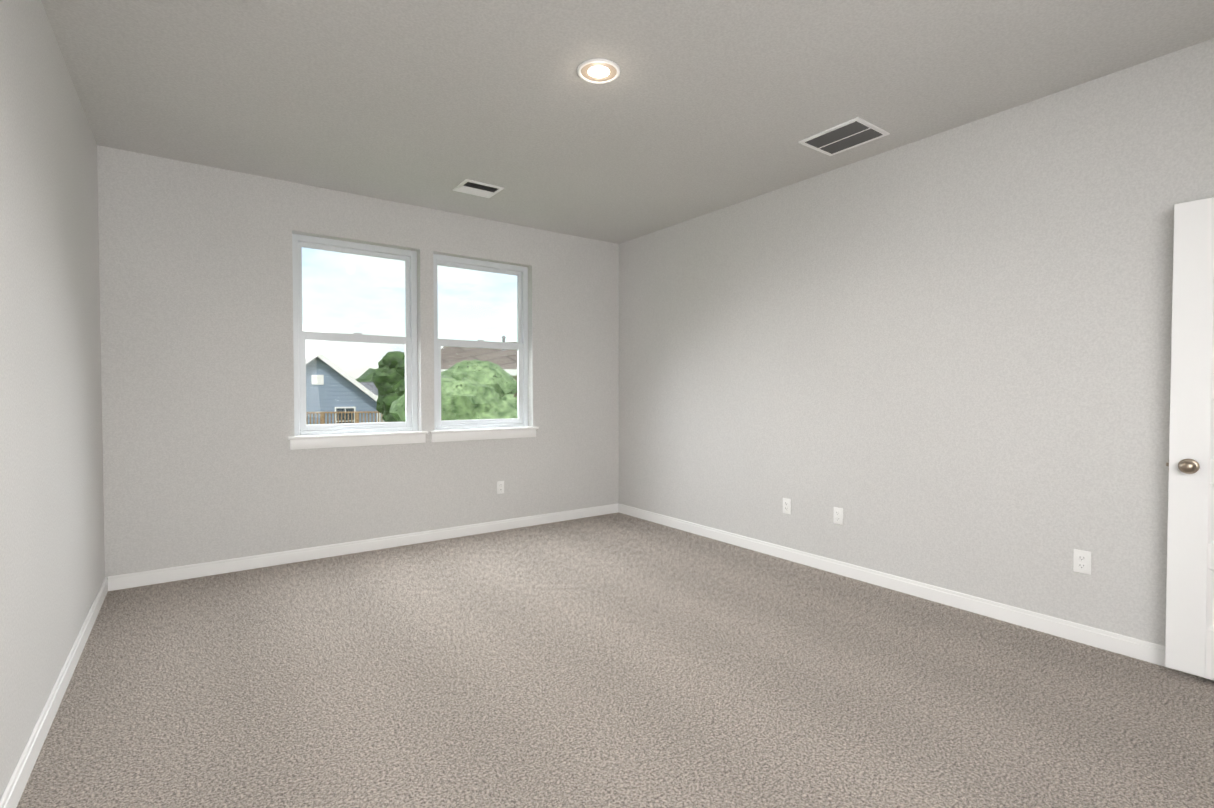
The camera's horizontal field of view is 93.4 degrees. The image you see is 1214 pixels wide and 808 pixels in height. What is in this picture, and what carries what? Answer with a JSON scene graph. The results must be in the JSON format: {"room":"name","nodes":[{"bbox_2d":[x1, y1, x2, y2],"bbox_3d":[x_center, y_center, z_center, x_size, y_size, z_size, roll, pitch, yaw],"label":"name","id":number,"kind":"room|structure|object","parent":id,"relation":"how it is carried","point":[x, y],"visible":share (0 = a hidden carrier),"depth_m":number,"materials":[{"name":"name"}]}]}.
{"room":"empty bedroom","nodes":[
{"label":"empty bedroom","id":0,"kind":"room"},
{"bbox_2d":[0,0,104,799],"bbox_3d":[-1.465,-0.160,1.103,0.160,2.775,6.280,-1,1,-36],"label":"wall","id":1,"kind":"structure","parent":0,"point":[52,563],"depth_m":2.18,"materials":[{"name":"paint"}]},
{"bbox_2d":[0,577,107,807],"bbox_3d":[-1.395,1.180,1.183,0.014,0.092,5.960,-1,1,-36],"label":"baseboard","id":2,"kind":"structure","parent":1,"relation":"attached to","point":[14,789],"depth_m":2.11,"materials":[{"name":"white wood"}]},
{"bbox_2d":[97,145,618,579],"bbox_3d":[-1.560,-0.238,4.812,4.360,2.775,0.160,-1,1,-36],"label":"wall","id":3,"kind":"structure","parent":0,"point":[203,462],"depth_m":4.10,"materials":[{"name":"paint"}]},
{"bbox_2d":[288,233,427,449],"bbox_3d":[-1.949,-0.472,4.501,1.020,1.595,0.200,-1,1,-36],"label":"window","id":4,"kind":"structure","parent":3,"relation":"in","point":[310,436],"depth_m":4.50,"materials":[{"name":"white plastic"}]},
{"bbox_2d":[108,504,617,590],"bbox_3d":[-1.509,1.105,4.770,4.012,0.092,0.014,-1,1,-36],"label":"baseboard","id":5,"kind":"structure","parent":3,"relation":"attached to","point":[139,579],"depth_m":4.34,"materials":[{"name":"white wood"}]},
{"bbox_2d":[429,254,538,441],"bbox_3d":[-1.107,-0.484,5.111,1.020,1.595,0.200,-1,1,-36],"label":"window","id":6,"kind":"structure","parent":3,"relation":"in","point":[465,430],"depth_m":5.15,"materials":[{"name":"white plastic"}]},
{"bbox_2d":[497,481,503,493],"bbox_3d":[-0.960,0.752,5.164,0.070,0.114,0.009,-1,1,-36],"label":"electrical outlet","id":7,"kind":"object","parent":3,"relation":"attached to","point":[500,487],"visible":1,"depth_m":5.16,"materials":[{"name":"white plastic"}]},
{"bbox_2d":[17,512,1213,807],"bbox_3d":[0.235,1.301,2.366,4.360,0.200,6.280,-1,1,-36],"label":"floor","id":8,"kind":"structure","parent":0,"point":[615,660],"depth_m":2.37,"materials":[{"name":"carpet"}]},
{"bbox_2d":[41,0,1213,243],"bbox_3d":[0.235,-1.673,2.304,4.360,0.200,6.280,-1,1,-36],"label":"ceiling","id":9,"kind":"structure","parent":0,"point":[695,108],"depth_m":2.83,"materials":[{"name":"paint"}]},
{"bbox_2d":[452,179,503,197],"bbox_3d":[-0.965,-1.609,4.286,0.300,0.011,0.265,-1,1,-36],"label":"ceiling vent","id":10,"kind":"object","parent":9,"relation":"in","point":[476,188],"visible":1,"depth_m":4.27,"materials":[{"name":"white metal"}]},
{"bbox_2d":[577,59,619,83],"bbox_3d":[-0.039,-1.577,2.719,0.204,0.009,0.204,-1,1,-36],"label":"recessed light","id":11,"kind":"object","parent":9,"relation":"in","point":[598,71],"visible":1,"depth_m":2.71,"materials":[{"name":"white"}]},
{"bbox_2d":[798,117,889,155],"bbox_3d":[1.413,-1.591,3.425,0.340,0.011,0.390,-1,1,-36],"label":"ceiling vent","id":12,"kind":"object","parent":9,"relation":"in","point":[848,135],"visible":1,"depth_m":3.41,"materials":[{"name":"white metal"}]},
{"bbox_2d":[619,38,1213,645],"bbox_3d":[1.936,-0.212,3.567,0.160,2.775,6.280,-1,1,-36],"label":"wall","id":13,"kind":"structure","parent":0,"point":[941,360],"depth_m":3.32,"materials":[{"name":"paint"}]},
{"bbox_2d":[783,498,790,513],"bbox_3d":[1.339,0.761,4.267,0.009,0.114,0.070,-1,1,-36],"label":"electrical outlet","id":14,"kind":"object","parent":13,"relation":"attached to","point":[786,506],"visible":1,"depth_m":4.26,"materials":[{"name":"white plastic"}]},
{"bbox_2d":[833,507,842,524],"bbox_3d":[1.586,0.768,3.927,0.009,0.114,0.070,-1,1,-36],"label":"electrical outlet","id":15,"kind":"object","parent":13,"relation":"attached to","point":[838,516],"visible":1,"depth_m":3.92,"materials":[{"name":"white plastic"}]},
{"bbox_2d":[618,503,1210,679],"bbox_3d":[1.548,1.121,3.982,0.014,0.092,4.880,-1,1,-36],"label":"baseboard","id":16,"kind":"structure","parent":13,"relation":"attached to","point":[1147,651],"depth_m":3.37,"materials":[{"name":"white wood"}]},
{"bbox_2d":[1073,549,1090,574],"bbox_3d":[2.366,0.786,2.850,0.009,0.114,0.070,-1,1,-36],"label":"electrical outlet","id":17,"kind":"object","parent":13,"relation":"attached to","point":[1081,561],"visible":1,"depth_m":2.85,"materials":[{"name":"white plastic"}]},
{"bbox_2d":[1165,197,1213,679],"bbox_3d":[2.727,0.154,2.209,0.150,2.040,0.820,-1,1,-36],"label":"door","id":18,"kind":"structure","parent":13,"relation":"in","point":[1189,638],"depth_m":2.46,"materials":[{"name":"white wood"}]},
{"label":"outside","id":19,"kind":"structure","parent":0,"visible":0},
{"bbox_3d":[-38.672,2.496,95.268,350.000,0.500,320.000,-1,1,-36],"label":"ground","id":20,"kind":"structure","parent":19,"visible":0},
{"bbox_2d":[297,411,382,435],"bbox_3d":[-12.584,2.029,23.048,10.040,3.475,2.320,0,1,-16],"label":"fence","id":21,"kind":"object","parent":20,"relation":"on","point":[322,414],"depth_m":22.50,"materials":[{"name":"brown wood"}]},
{"bbox_2d":[306,351,379,432],"bbox_3d":[-15.315,0.710,30.443,5.960,6.470,9.730,-1,1,-26],"label":"house","id":22,"kind":"structure","parent":20,"relation":"on","point":[324,367],"depth_m":26.64,"materials":[{"name":"blue wood"}]},
{"bbox_2d":[355,368,375,381],"bbox_3d":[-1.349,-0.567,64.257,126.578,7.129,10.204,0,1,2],"label":"tree","id":23,"kind":"object","parent":20,"relation":"on","point":[362,377],"depth_m":62.57,"materials":[{"name":"green plant"}]},
{"bbox_2d":[359,382,384,421],"bbox_3d":[-19.070,0.879,51.625,6.660,5.740,8.760,0,1,2],"label":"house","id":24,"kind":"structure","parent":20,"relation":"on","point":[373,388],"depth_m":49.76,"materials":[{"name":"grey"}]},
{"bbox_2d":[372,351,404,431],"bbox_3d":[-7.327,1.024,20.219,1.803,5.810,1.990,-1,1,-36],"label":"tree","id":25,"kind":"object","parent":20,"relation":"on","point":[391,370],"depth_m":19.51,"materials":[{"name":"green plant"}]},
{"bbox_2d":[389,359,524,429],"bbox_3d":[-2.883,1.578,12.002,2.831,5.052,3.518,-1,1,-36],"label":"tree","id":26,"kind":"object","parent":20,"relation":"on","point":[480,377],"depth_m":11.06,"materials":[{"name":"green plant"}]},
{"bbox_2d":[441,336,516,384],"bbox_3d":[-0.304,0.261,27.281,14.760,6.832,7.360,0,1,2],"label":"house","id":27,"kind":"structure","parent":20,"relation":"on","point":[449,356],"depth_m":25.39,"materials":[{"name":"beige"}]}
]}

